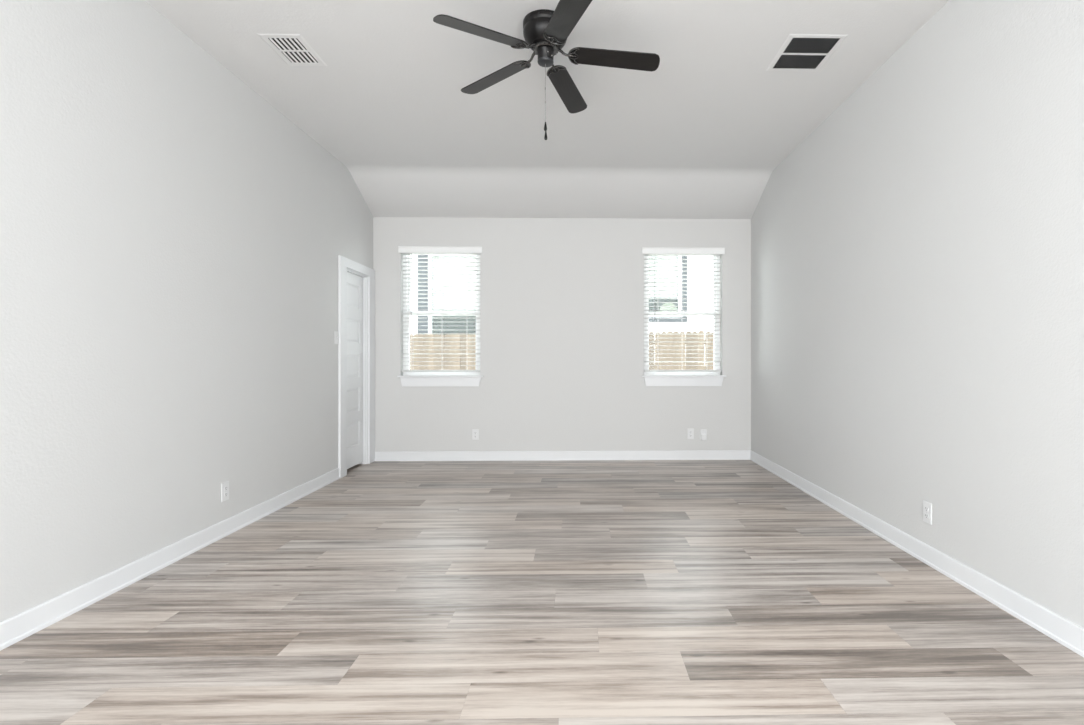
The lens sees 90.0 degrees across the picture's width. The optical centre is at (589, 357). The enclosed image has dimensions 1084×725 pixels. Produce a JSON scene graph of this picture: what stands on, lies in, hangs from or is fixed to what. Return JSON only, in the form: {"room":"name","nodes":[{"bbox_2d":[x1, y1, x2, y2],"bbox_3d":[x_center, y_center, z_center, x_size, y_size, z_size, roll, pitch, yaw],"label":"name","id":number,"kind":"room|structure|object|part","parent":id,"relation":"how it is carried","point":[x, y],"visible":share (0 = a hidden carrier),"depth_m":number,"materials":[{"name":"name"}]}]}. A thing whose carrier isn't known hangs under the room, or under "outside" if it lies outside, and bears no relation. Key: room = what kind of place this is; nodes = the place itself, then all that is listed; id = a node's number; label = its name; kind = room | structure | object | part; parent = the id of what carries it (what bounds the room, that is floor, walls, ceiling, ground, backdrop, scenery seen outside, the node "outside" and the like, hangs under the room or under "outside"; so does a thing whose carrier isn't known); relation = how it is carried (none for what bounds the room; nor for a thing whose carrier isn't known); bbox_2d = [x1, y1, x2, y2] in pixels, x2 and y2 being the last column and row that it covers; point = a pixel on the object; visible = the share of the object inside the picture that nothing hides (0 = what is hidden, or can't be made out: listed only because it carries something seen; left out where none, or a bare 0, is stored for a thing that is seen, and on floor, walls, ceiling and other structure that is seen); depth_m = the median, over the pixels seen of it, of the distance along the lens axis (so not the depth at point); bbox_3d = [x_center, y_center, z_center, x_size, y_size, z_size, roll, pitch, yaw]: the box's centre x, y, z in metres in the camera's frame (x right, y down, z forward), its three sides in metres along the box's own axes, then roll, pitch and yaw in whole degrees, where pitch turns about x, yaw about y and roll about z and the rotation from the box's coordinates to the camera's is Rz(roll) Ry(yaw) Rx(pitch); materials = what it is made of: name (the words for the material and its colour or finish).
{"room":"empty living room","nodes":[
{"label":"empty living room","id":0,"kind":"room"},
{"bbox_2d":[0,0,372,621],"bbox_3d":[-2.265,-0.355,-0.116,0.120,2.931,11.865,0,0,-1],"label":"wall","id":1,"kind":"structure","parent":0,"point":[172,241],"depth_m":2.72,"materials":[{"name":"paint"}]},
{"bbox_2d":[0,468,339,650],"bbox_3d":[-2.188,1.060,-0.541,0.017,0.100,11.012,0,0,-1],"label":"baseboard","id":2,"kind":"structure","parent":1,"relation":"attached to","point":[14,629],"depth_m":2.68,"materials":[{"name":"white wood"}]},
{"bbox_2d":[221,481,228,501],"bbox_3d":[-2.275,0.834,3.372,0.009,0.115,0.070,0,0,-1],"label":"electrical outlet","id":3,"kind":"object","parent":1,"relation":"attached to","point":[224,486],"visible":1,"depth_m":3.37,"materials":[{"name":"white plastic"}]},
{"bbox_2d":[347,272,362,468],"bbox_3d":[-2.382,0.118,5.380,0.035,1.931,0.528,0,0,-1],"label":"door","id":4,"kind":"structure","parent":1,"relation":"in","point":[354,282],"depth_m":5.44,"materials":[{"name":"white wood"}]},
{"bbox_2d":[338,255,374,478],"bbox_3d":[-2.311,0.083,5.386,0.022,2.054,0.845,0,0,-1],"label":"trim","id":5,"kind":"structure","parent":1,"relation":"attached to","point":[344,263],"depth_m":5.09,"materials":[{"name":"white wood"}]},
{"bbox_2d":[433,256,475,310],"bbox_3d":[-3.557,-2.075,15.560,1.930,1.730,0.005,0,0,-1],"label":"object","id":6,"kind":"object","parent":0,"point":[436,306],"depth_m":15.55,"materials":[{"name":"white"}]},
{"bbox_2d":[0,460,1083,724],"bbox_3d":[-0.258,1.110,-0.073,4.296,0.001,11.865,0,0,-1],"label":"floor","id":7,"kind":"structure","parent":0,"point":[194,618],"depth_m":2.21,"materials":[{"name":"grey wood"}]},
{"bbox_2d":[145,0,948,218],"bbox_3d":[-0.159,-1.769,0.004,4.336,0.504,12.015,0,0,-1],"label":"ceiling","id":8,"kind":"structure","parent":0,"point":[702,134],"depth_m":3.76,"materials":[{"name":"paint"}]},
{"bbox_2d":[257,33,326,65],"bbox_3d":[-1.750,-1.817,3.197,0.242,0.007,0.334,0,0,-1],"label":"ceiling vent","id":9,"kind":"object","parent":8,"relation":"in","point":[293,49],"visible":1,"depth_m":3.18,"materials":[{"name":"white metal"}]},
{"bbox_2d":[433,0,659,139],"bbox_3d":[-0.193,-1.502,2.943,1.150,0.638,1.198,0,0,-1],"label":"ceiling fan","id":10,"kind":"object","parent":8,"relation":"hanging from","point":[546,32],"visible":1,"depth_m":2.91,"materials":[{"name":"black metal"}]},
{"bbox_3d":[-0.537,-1.635,2.710,0.497,0.006,0.128,-6,16,-38],"label":"blade","id":11,"kind":"part","parent":10,"relation":"part of","materials":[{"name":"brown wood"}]},
{"bbox_3d":[-0.551,-1.635,3.151,0.497,0.006,0.128,-5,9,34],"label":"blade","id":12,"kind":"part","parent":10,"relation":"part of","materials":[{"name":"black wood"}]},
{"bbox_3d":[-0.338,-1.663,2.863,0.126,0.043,0.119,-6,16,-38],"label":"blade arm","id":13,"kind":"part","parent":10,"relation":"part of","materials":[{"name":"black metal"}]},
{"bbox_3d":[-0.344,-1.663,3.009,0.126,0.043,0.119,-5,9,34],"label":"blade arm","id":14,"kind":"part","parent":10,"relation":"part of","materials":[{"name":"black metal"}]},
{"bbox_3d":[-0.241,-1.444,2.934,0.006,0.325,0.006,0,0,-1],"label":"pull chain","id":15,"kind":"part","parent":10,"relation":"part of","materials":[{"name":"silver metal"}]},
{"bbox_3d":[-0.197,-1.663,2.824,0.119,0.043,0.126,13,0,-20],"label":"blade arm","id":16,"kind":"part","parent":10,"relation":"part of","materials":[{"name":"black metal"}]},
{"bbox_3d":[-0.208,-1.663,3.060,0.119,0.043,0.126,-13,-8,15],"label":"blade arm","id":17,"kind":"part","parent":10,"relation":"part of","materials":[{"name":"black metal"}]},
{"bbox_3d":[-0.136,-1.635,3.301,0.128,0.006,0.497,-13,-8,15],"label":"blade","id":18,"kind":"part","parent":10,"relation":"part of","materials":[{"name":"black wood"}]},
{"bbox_3d":[-0.113,-1.635,2.587,0.128,0.006,0.497,13,0,-20],"label":"blade","id":19,"kind":"part","parent":10,"relation":"part of","materials":[{"name":"black wood"}]},
{"bbox_3d":[-0.117,-1.663,2.946,0.126,0.043,0.119,4,-13,-2],"label":"blade arm","id":20,"kind":"part","parent":10,"relation":"part of","materials":[{"name":"black metal"}]},
{"bbox_3d":[0.135,-1.635,2.953,0.497,0.006,0.128,4,-13,-2],"label":"blade","id":21,"kind":"part","parent":10,"relation":"part of","materials":[{"name":"black wood"}]},
{"bbox_2d":[766,34,848,70],"bbox_3d":[1.286,-1.817,3.231,0.336,0.006,0.392,0,0,-1],"label":"ceiling vent","id":22,"kind":"object","parent":8,"relation":"in","point":[799,52],"visible":1,"depth_m":3.21,"materials":[{"name":"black metal"}]},
{"bbox_2d":[432,256,677,335],"bbox_3d":[-0.882,-1.120,17.935,17.000,4.740,0.100,0,0,-1],"label":"wall","id":23,"kind":"structure","parent":0,"point":[451,324],"depth_m":17.81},
{"bbox_2d":[373,217,750,451],"bbox_3d":[-0.285,-0.203,5.935,4.336,2.627,0.150,0,0,-1],"label":"wall","id":24,"kind":"structure","parent":0,"point":[562,299],"depth_m":5.86,"materials":[{"name":"paint"}]},
{"bbox_2d":[397,255,482,385],"bbox_3d":[-1.608,-0.442,5.885,0.917,1.497,0.185,0,0,-1],"label":"window","id":25,"kind":"structure","parent":24,"relation":"in","point":[408,378],"depth_m":5.91,"materials":[{"name":"white plastic"}]},
{"bbox_2d":[398,246,481,371],"bbox_3d":[-1.611,-0.524,5.851,0.895,1.352,0.086,0,0,-1],"label":"window blind","id":26,"kind":"object","parent":25,"relation":"attached to","point":[406,250],"visible":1,"depth_m":5.85,"materials":[{"name":"white plastic"}]},
{"bbox_3d":[-1.925,-0.499,5.859,0.002,1.279,0.053,0,0,-1],"label":"ladder cord","id":27,"kind":"part","parent":26,"relation":"part of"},
{"bbox_3d":[-1.613,0.141,5.866,0.843,0.022,0.048,0,0,-1],"label":"rail","id":28,"kind":"part","parent":26,"relation":"part of","materials":[{"name":"white plastic"}]},
{"bbox_3d":[-1.613,-1.163,5.866,0.839,0.051,0.056,0,0,-1],"label":"head rail","id":29,"kind":"part","parent":26,"relation":"part of","materials":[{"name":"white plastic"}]},
{"bbox_3d":[-1.605,-0.499,5.866,0.002,1.279,0.053,0,0,-1],"label":"ladder cord","id":30,"kind":"part","parent":26,"relation":"part of","materials":[{"name":"white fabric"}]},
{"bbox_3d":[-1.335,-0.499,5.872,0.002,1.279,0.053,0,0,-1],"label":"ladder cord","id":31,"kind":"part","parent":26,"relation":"part of","materials":[{"name":"white fabric"}]},
{"bbox_3d":[-1.608,0.199,5.860,0.917,0.018,0.135,0,0,-1],"label":"sill","id":32,"kind":"part","parent":25,"relation":"part of","materials":[{"name":"white wood"}]},
{"bbox_3d":[-1.614,-0.170,5.931,0.775,0.683,0.025,0,0,-1],"label":"sash","id":33,"kind":"part","parent":25,"relation":"part of","materials":[{"name":"white plastic"}]},
{"bbox_3d":[-1.615,-0.823,5.960,0.775,0.711,0.025,0,0,-1],"label":"sash","id":34,"kind":"part","parent":25,"relation":"part of","materials":[{"name":"white plastic"}]},
{"bbox_2d":[472,429,478,439],"bbox_3d":[-1.236,0.828,5.836,0.070,0.115,0.009,0,0,-1],"label":"electrical outlet","id":35,"kind":"object","parent":24,"relation":"attached to","point":[475,432],"visible":1,"depth_m":5.83,"materials":[{"name":"white plastic"}]},
{"bbox_2d":[375,450,750,460],"bbox_3d":[-0.274,1.060,5.852,4.076,0.100,0.017,0,0,-1],"label":"baseboard","id":36,"kind":"structure","parent":24,"relation":"attached to","point":[693,454],"depth_m":5.85,"materials":[{"name":"white wood"}]},
{"bbox_2d":[642,256,725,385],"bbox_3d":[1.022,-0.442,5.941,0.919,1.497,0.185,0,0,-1],"label":"window","id":37,"kind":"structure","parent":24,"relation":"in","point":[651,378],"depth_m":5.97,"materials":[{"name":"white plastic"}]},
{"bbox_3d":[1.016,-0.823,6.016,0.777,0.711,0.025,0,0,-1],"label":"sash","id":38,"kind":"part","parent":37,"relation":"part of","materials":[{"name":"white plastic"}]},
{"bbox_3d":[1.016,-0.170,5.987,0.777,0.683,0.025,0,0,-1],"label":"sash","id":39,"kind":"part","parent":37,"relation":"part of","materials":[{"name":"white plastic"}]},
{"bbox_2d":[642,247,724,371],"bbox_3d":[1.020,-0.524,5.907,0.897,1.352,0.086,0,0,-1],"label":"window blind","id":40,"kind":"object","parent":37,"relation":"attached to","point":[647,251],"visible":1,"depth_m":5.90,"materials":[{"name":"white plastic"}]},
{"bbox_3d":[0.748,-0.499,5.916,0.002,1.279,0.053,0,0,-1],"label":"ladder cord","id":41,"kind":"part","parent":40,"relation":"part of","materials":[{"name":"white fabric"}]},
{"bbox_3d":[1.018,-1.163,5.922,0.841,0.051,0.056,0,0,-1],"label":"head rail","id":42,"kind":"part","parent":40,"relation":"part of","materials":[{"name":"white plastic"}]},
{"bbox_3d":[1.018,0.141,5.922,0.845,0.022,0.048,0,0,-1],"label":"rail","id":43,"kind":"part","parent":40,"relation":"part of","materials":[{"name":"white plastic"}]},
{"bbox_3d":[1.287,-0.499,5.928,0.002,1.279,0.053,0,0,-1],"label":"ladder cord","id":44,"kind":"part","parent":40,"relation":"part of","materials":[{"name":"white fabric"}]},
{"bbox_3d":[1.023,0.199,5.916,0.919,0.018,0.135,0,0,-1],"label":"sill","id":45,"kind":"part","parent":37,"relation":"part of","materials":[{"name":"white wood"}]},
{"bbox_2d":[687,429,693,438],"bbox_3d":[1.099,0.828,5.885,0.070,0.115,0.009,0,0,-1],"label":"electrical outlet","id":46,"kind":"object","parent":24,"relation":"attached to","point":[690,432],"visible":1,"depth_m":5.88,"materials":[{"name":"white plastic"}]},
{"bbox_2d":[700,429,706,439],"bbox_3d":[1.242,0.838,5.878,0.070,0.115,0.030,0,0,-1],"label":"cable wall plate","id":47,"kind":"object","parent":24,"relation":"attached to","point":[703,432],"visible":1,"depth_m":5.89,"materials":[{"name":"white plastic"}]},
{"bbox_2d":[649,256,677,297],"bbox_3d":[1.642,-2.370,15.671,1.830,1.240,0.005,0,0,-1],"label":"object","id":48,"kind":"object","parent":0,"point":[650,257],"depth_m":15.68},
{"bbox_2d":[659,303,677,311],"bbox_3d":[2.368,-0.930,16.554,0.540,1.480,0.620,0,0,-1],"label":"armchair","id":49,"kind":"object","parent":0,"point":[665,304],"visible":0.18,"depth_m":16.25,"materials":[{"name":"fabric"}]},
{"bbox_2d":[751,0,1083,627],"bbox_3d":[1.950,-0.355,-0.026,0.120,2.931,11.865,0,0,-1],"label":"wall","id":50,"kind":"structure","parent":0,"point":[917,259],"depth_m":2.76,"materials":[{"name":"paint"}]},
{"bbox_2d":[750,451,1083,656],"bbox_3d":[1.882,1.060,-0.036,0.017,0.100,11.848,0,0,-1],"label":"baseboard","id":51,"kind":"structure","parent":50,"relation":"attached to","point":[1060,629],"depth_m":2.68,"materials":[{"name":"white wood"}]},
{"bbox_2d":[923,500,931,524],"bbox_3d":[1.823,0.835,2.917,0.009,0.115,0.070,0,0,-1],"label":"electrical outlet","id":52,"kind":"object","parent":50,"relation":"attached to","point":[927,507],"visible":1,"depth_m":2.91,"materials":[{"name":"white plastic"}]},
{"label":"outside","id":53,"kind":"structure","parent":0,"visible":0},
{"label":"ground","id":54,"kind":"structure","parent":53,"visible":0},
{"bbox_2d":[410,255,713,350],"bbox_3d":[-0.828,-1.205,15.386,17.800,4.970,0.800,0,0,-1],"label":"sky","id":55,"kind":"structure","parent":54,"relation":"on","point":[418,322],"depth_m":15.55,"materials":[{"name":"white"}]},
{"bbox_3d":[-3.619,-1.685,15.431,2.576,2.986,0.050,0,0,-1],"label":"window trim","id":56,"kind":"part","parent":55,"relation":"part of","materials":[{"name":"white"}]},
{"bbox_3d":[1.642,-2.120,15.543,2.341,2.216,0.050,0,0,-1],"label":"window trim","id":57,"kind":"part","parent":55,"relation":"part of","materials":[{"name":"white"}]},
{"bbox_2d":[410,330,713,369],"bbox_3d":[-0.509,0.332,12.846,10.558,1.897,0.151,0,0,11],"label":"picket fence","id":58,"kind":"object","parent":54,"relation":"on","point":[695,342],"visible":0.2,"depth_m":12.37,"materials":[{"name":"brown wood"}]}
]}

